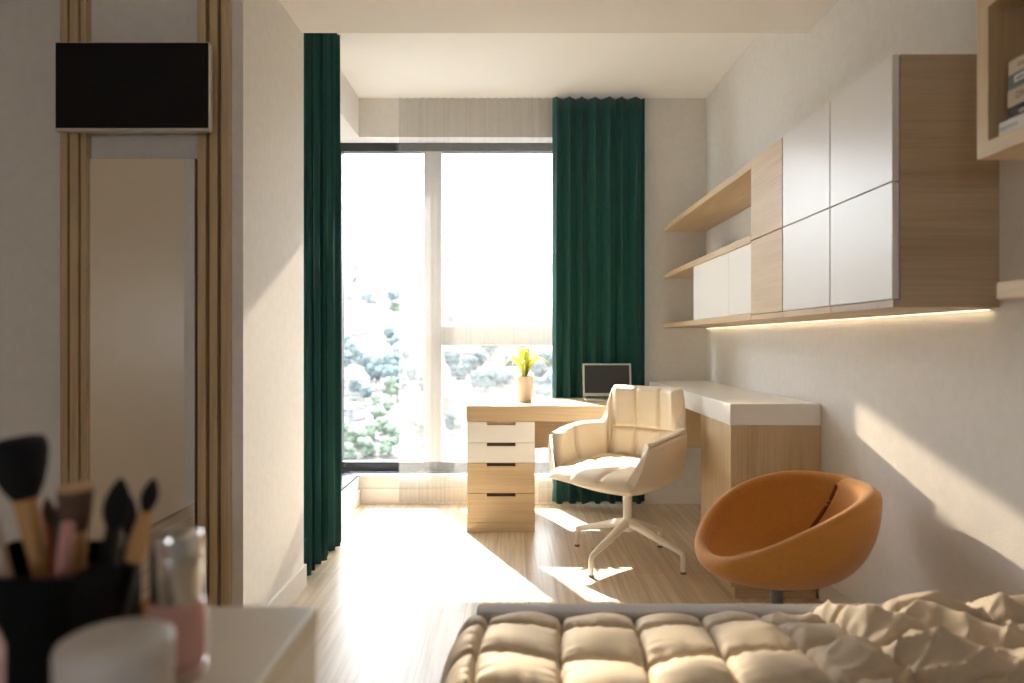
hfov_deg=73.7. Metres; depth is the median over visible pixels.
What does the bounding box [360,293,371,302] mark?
broadleaf tree
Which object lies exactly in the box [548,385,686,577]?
swivel chair
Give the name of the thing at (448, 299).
house
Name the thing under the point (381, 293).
house
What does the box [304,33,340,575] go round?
curtain
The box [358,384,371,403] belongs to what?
broadleaf tree
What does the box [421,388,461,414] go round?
house
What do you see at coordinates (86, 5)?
trim
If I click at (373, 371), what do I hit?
broadleaf tree
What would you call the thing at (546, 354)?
broadleaf tree
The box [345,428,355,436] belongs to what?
broadleaf tree
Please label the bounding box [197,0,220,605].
trim
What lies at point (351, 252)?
house
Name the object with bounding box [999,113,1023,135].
book
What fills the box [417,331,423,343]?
house
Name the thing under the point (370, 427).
broadleaf tree
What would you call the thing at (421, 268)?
house
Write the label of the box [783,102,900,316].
upper cabinet
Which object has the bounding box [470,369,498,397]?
broadleaf tree
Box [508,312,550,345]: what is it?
apartment block
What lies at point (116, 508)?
makeup brush
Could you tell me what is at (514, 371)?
house
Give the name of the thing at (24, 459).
makeup brush
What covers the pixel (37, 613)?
brush holder
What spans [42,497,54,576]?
makeup brush
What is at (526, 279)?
hillside
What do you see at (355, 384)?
broadleaf tree
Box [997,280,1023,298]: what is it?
wall shelf
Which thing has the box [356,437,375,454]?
broadleaf tree
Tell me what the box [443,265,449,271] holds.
house
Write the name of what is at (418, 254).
apartment block
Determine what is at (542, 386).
window
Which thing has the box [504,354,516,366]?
broadleaf tree
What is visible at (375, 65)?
ceiling
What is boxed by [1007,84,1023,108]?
book
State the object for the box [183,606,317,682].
table
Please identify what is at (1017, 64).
book
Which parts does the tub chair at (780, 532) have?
stem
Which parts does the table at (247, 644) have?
panel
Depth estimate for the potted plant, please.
4.17 m
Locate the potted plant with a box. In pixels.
[501,346,550,401]
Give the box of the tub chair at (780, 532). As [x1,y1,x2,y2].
[695,470,882,603]
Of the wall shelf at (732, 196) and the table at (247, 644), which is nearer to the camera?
the table at (247, 644)
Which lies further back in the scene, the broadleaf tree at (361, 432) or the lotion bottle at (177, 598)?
the broadleaf tree at (361, 432)
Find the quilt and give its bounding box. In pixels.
[440,590,1023,682]
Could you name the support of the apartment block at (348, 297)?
on the hillside
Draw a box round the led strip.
[704,308,990,328]
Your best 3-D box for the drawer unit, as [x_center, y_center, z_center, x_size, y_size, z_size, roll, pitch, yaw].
[-0.064,0.780,4.195,0.391,0.640,0.530,0,0,0]
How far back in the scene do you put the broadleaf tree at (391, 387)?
239.31 m
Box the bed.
[476,604,882,624]
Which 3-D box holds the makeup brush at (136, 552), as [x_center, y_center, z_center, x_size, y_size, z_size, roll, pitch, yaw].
[-0.392,0.227,0.708,0.058,0.174,0.020,0,0,22]
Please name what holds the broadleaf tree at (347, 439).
on the hillside
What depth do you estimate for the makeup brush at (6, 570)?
0.66 m
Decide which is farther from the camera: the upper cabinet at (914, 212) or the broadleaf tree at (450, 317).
the broadleaf tree at (450, 317)
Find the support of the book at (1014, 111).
on the book at (1015, 122)
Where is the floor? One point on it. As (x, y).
(392, 601)
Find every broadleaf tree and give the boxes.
[344,334,351,344]
[344,340,358,351]
[344,353,351,371]
[344,419,351,442]
[344,442,356,458]
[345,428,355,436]
[347,396,357,401]
[348,347,360,366]
[348,378,362,397]
[351,428,368,446]
[352,264,357,274]
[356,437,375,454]
[357,351,371,366]
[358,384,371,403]
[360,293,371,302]
[361,355,381,371]
[364,422,380,438]
[366,364,382,388]
[370,395,380,407]
[370,408,385,420]
[376,417,390,432]
[378,436,397,455]
[381,352,393,364]
[381,364,399,377]
[382,377,401,400]
[382,401,393,410]
[383,326,394,338]
[383,353,401,364]
[384,424,400,439]
[387,290,399,301]
[388,300,400,311]
[389,335,404,346]
[390,360,405,374]
[392,375,406,397]
[396,347,409,360]
[405,364,421,388]
[412,418,423,434]
[415,374,423,390]
[444,353,459,366]
[444,410,463,432]
[447,315,463,320]
[450,364,469,386]
[460,356,477,380]
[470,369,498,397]
[471,350,486,372]
[480,345,499,358]
[494,372,510,394]
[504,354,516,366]
[531,360,547,377]
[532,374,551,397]
[538,350,551,365]
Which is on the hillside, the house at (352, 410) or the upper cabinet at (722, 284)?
the house at (352, 410)
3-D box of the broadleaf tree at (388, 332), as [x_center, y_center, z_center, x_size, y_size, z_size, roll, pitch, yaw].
[-77.192,-3.579,429.312,7.887,12.225,8.979,0,0,-24]
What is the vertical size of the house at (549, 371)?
17.273 m
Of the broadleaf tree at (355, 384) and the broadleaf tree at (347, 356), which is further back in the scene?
the broadleaf tree at (347, 356)
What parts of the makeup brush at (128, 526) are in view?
handle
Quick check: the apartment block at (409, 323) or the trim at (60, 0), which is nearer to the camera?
the trim at (60, 0)
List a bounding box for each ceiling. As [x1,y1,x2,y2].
[279,0,838,32]
[337,33,757,97]
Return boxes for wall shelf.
[664,162,750,231]
[664,235,752,277]
[664,313,803,327]
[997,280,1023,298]
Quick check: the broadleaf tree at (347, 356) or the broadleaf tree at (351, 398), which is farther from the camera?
the broadleaf tree at (347, 356)
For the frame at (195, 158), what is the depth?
2.38 m
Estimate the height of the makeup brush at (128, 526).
0.150 m
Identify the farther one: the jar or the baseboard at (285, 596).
the baseboard at (285, 596)
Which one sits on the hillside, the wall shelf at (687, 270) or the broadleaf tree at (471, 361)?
the broadleaf tree at (471, 361)
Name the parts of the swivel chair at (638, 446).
armrest, leg, leg, post, backrest, leg, leg, armrest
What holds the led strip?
attached to the wall shelf at (742, 319)
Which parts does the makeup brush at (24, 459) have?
handle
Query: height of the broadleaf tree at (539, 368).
11.725 m
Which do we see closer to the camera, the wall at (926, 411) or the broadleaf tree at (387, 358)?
the wall at (926, 411)
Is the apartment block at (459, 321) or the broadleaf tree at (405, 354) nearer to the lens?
the broadleaf tree at (405, 354)
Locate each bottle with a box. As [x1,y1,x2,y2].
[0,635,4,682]
[144,526,207,682]
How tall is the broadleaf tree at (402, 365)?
10.260 m
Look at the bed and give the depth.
1.62 m
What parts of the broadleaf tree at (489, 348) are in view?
crown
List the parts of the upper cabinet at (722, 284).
door, door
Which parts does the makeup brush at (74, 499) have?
handle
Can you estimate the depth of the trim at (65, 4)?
2.36 m
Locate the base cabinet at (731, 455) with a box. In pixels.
[701,414,820,597]
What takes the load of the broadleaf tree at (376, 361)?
on the hillside
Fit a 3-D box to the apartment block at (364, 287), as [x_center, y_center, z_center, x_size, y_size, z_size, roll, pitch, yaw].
[-153.456,-50.675,712.998,26.400,26.000,13.400,0,0,4]
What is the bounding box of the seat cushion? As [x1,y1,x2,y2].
[548,453,640,493]
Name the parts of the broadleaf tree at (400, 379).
crown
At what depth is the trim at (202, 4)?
2.36 m
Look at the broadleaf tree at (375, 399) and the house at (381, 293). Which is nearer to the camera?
the broadleaf tree at (375, 399)
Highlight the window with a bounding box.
[340,143,551,469]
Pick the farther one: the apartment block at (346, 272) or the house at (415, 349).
the apartment block at (346, 272)
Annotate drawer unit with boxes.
[467,421,534,531]
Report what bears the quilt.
on the bed
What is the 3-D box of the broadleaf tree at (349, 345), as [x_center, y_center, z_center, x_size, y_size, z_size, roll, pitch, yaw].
[-83.679,5.313,355.756,8.612,11.725,7.564,0,0,33]
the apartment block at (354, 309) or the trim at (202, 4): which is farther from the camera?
the apartment block at (354, 309)
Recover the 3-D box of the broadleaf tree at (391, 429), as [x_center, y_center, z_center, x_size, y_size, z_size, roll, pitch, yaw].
[-30.284,24.014,173.581,4.662,6.409,4.636,0,0,-43]
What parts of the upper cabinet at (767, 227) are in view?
door, door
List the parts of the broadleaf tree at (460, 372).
crown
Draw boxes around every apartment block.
[344,270,348,292]
[344,299,365,333]
[347,296,366,320]
[351,280,378,300]
[397,309,423,334]
[414,250,423,266]
[443,279,452,294]
[443,317,484,352]
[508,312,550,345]
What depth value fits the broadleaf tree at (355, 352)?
331.92 m
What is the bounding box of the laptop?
[582,364,630,401]
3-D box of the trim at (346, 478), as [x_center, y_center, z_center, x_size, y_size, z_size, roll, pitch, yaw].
[-1.125,0.902,3.865,0.180,0.015,1.550,0,0,0]
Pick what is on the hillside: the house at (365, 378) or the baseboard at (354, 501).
the house at (365, 378)
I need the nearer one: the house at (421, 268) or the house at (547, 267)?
the house at (421, 268)
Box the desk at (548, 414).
[466,398,700,447]
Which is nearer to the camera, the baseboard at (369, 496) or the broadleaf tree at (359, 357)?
the baseboard at (369, 496)
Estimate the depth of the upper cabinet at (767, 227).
2.75 m
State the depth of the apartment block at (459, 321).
385.97 m
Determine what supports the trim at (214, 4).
attached to the wall at (268, 46)
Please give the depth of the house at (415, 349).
348.53 m
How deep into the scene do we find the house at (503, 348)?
388.72 m
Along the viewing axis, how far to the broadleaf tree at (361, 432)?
165.66 m
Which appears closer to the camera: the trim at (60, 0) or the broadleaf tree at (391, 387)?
the trim at (60, 0)
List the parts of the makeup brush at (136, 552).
handle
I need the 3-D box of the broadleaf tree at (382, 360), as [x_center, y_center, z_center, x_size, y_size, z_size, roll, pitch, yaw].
[-57.169,10.192,312.221,7.813,10.742,7.770,0,0,-32]
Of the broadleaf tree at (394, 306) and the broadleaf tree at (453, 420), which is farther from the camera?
the broadleaf tree at (394, 306)
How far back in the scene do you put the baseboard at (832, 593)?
2.78 m
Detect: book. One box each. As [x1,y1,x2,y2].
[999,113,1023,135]
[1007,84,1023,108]
[1008,54,1023,75]
[1009,69,1023,90]
[1009,102,1023,118]
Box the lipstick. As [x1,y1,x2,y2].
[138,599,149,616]
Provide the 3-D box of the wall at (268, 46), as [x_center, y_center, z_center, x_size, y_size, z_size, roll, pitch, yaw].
[-1.555,-0.277,2.733,1.230,2.753,0.693,0,0,0]
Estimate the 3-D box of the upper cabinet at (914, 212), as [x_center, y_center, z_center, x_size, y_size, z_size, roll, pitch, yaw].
[1.175,-0.435,2.029,0.289,0.685,0.361,0,0,0]
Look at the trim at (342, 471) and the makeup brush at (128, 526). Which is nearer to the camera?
the makeup brush at (128, 526)
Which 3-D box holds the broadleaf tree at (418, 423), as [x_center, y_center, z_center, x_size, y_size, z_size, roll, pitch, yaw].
[-24.140,23.450,180.703,4.636,6.409,4.662,0,0,26]
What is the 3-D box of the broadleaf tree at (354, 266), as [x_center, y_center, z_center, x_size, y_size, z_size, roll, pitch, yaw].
[-236.762,-108.143,1040.710,15.104,20.765,15.020,0,0,-44]
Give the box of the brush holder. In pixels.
[0,540,140,682]
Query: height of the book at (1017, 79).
0.032 m
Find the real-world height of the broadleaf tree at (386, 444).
6.409 m
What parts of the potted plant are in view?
pot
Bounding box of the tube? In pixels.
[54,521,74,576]
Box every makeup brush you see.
[0,434,49,576]
[0,523,13,576]
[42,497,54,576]
[51,508,59,560]
[56,482,93,575]
[101,478,130,566]
[121,496,136,547]
[122,478,158,617]
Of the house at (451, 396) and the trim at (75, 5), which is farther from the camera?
the house at (451, 396)
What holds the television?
attached to the wall at (268, 46)
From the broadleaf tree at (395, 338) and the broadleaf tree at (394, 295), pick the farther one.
the broadleaf tree at (394, 295)
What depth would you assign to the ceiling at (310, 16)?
2.89 m
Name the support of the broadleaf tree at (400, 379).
on the hillside
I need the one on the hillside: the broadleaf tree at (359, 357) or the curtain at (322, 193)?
the broadleaf tree at (359, 357)
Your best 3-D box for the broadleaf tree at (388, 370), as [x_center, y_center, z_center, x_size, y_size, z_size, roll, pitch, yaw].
[-46.758,14.384,264.225,8.074,10.992,7.092,0,0,9]
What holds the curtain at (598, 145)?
hanging from the ceiling at (375, 65)
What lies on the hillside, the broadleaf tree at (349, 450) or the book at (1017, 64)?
the broadleaf tree at (349, 450)
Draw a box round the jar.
[51,617,175,682]
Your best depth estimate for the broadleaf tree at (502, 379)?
249.63 m
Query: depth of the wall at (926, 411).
2.34 m
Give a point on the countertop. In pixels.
(730, 405)
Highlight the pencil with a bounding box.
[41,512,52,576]
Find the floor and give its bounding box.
[289,503,823,682]
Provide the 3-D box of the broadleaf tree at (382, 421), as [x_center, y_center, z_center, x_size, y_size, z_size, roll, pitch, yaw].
[-33.983,23.306,182.471,4.636,6.409,4.662,0,0,37]
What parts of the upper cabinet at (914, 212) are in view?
door, door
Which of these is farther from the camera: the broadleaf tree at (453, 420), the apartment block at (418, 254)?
the apartment block at (418, 254)
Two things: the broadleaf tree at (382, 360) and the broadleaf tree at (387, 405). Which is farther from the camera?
the broadleaf tree at (382, 360)
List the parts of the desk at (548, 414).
modesty panel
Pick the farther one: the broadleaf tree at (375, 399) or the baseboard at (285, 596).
the broadleaf tree at (375, 399)
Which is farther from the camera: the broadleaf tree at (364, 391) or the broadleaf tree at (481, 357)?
the broadleaf tree at (481, 357)
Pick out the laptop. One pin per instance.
(598, 379)
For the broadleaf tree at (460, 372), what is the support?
on the hillside
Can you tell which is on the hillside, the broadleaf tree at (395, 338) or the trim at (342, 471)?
the broadleaf tree at (395, 338)
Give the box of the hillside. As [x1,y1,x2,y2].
[344,252,551,459]
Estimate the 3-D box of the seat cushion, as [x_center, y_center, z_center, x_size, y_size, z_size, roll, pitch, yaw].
[0.513,0.639,3.390,0.495,0.086,0.504,0,0,-44]
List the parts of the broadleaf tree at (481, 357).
crown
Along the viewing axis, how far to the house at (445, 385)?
230.70 m
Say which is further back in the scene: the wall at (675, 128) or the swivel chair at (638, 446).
the wall at (675, 128)
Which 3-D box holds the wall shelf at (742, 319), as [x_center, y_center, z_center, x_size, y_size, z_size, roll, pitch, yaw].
[1.175,-0.107,3.792,0.289,0.029,1.692,0,0,0]
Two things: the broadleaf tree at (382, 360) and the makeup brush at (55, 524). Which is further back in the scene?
the broadleaf tree at (382, 360)
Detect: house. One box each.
[344,249,354,255]
[344,372,370,394]
[344,402,366,419]
[375,288,392,303]
[390,342,423,362]
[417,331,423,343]
[418,266,423,274]
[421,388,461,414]
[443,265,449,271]
[443,294,455,304]
[443,383,459,390]
[495,345,510,351]
[495,366,533,391]
[534,345,551,367]
[539,311,551,318]
[540,262,551,272]
[544,369,551,397]
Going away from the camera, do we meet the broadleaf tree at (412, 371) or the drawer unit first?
the drawer unit
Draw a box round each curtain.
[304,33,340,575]
[552,96,644,503]
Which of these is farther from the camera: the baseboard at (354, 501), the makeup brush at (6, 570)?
the baseboard at (354, 501)
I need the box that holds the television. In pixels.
[55,42,212,132]
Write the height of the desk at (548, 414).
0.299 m
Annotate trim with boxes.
[60,0,60,484]
[61,0,69,484]
[70,0,80,482]
[81,0,91,481]
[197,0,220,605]
[198,0,207,602]
[210,0,219,605]
[221,0,231,605]
[341,470,550,473]
[341,473,359,490]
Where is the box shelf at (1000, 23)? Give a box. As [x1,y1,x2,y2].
[977,0,1023,159]
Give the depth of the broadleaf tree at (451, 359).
310.14 m
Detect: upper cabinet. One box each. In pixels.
[694,244,750,319]
[751,138,845,319]
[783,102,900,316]
[830,54,998,312]
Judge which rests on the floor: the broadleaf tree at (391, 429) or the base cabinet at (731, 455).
the base cabinet at (731, 455)
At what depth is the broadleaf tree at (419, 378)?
243.01 m
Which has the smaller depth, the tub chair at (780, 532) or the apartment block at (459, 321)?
the tub chair at (780, 532)
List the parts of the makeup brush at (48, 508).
handle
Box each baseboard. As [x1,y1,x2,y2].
[265,564,306,605]
[341,489,360,523]
[362,489,700,503]
[819,585,857,603]
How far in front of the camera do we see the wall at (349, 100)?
4.42 m
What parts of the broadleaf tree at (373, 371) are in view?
crown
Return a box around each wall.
[0,0,303,605]
[340,69,362,504]
[359,98,705,502]
[706,0,1023,603]
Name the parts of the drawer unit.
drawer, drawer, drawer, drawer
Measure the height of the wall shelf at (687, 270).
0.032 m
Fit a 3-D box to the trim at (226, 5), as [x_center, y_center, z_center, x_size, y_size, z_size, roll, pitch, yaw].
[-0.992,-0.139,2.372,0.025,2.478,0.030,0,0,0]
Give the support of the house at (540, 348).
on the hillside
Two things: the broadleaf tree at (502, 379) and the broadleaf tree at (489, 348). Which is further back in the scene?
the broadleaf tree at (489, 348)
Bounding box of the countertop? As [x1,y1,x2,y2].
[649,381,820,424]
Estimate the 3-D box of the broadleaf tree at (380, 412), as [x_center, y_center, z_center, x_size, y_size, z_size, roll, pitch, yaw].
[-38.366,22.253,195.784,4.636,6.409,4.662,0,0,-37]
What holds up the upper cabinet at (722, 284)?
attached to the wall at (926, 411)
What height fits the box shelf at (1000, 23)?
0.356 m
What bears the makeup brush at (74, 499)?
in the brush holder
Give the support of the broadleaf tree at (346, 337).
on the hillside
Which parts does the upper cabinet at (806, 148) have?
door, door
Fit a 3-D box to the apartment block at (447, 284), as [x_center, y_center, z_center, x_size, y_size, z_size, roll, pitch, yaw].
[-78.996,-57.039,749.368,26.400,26.000,13.400,0,0,-17]

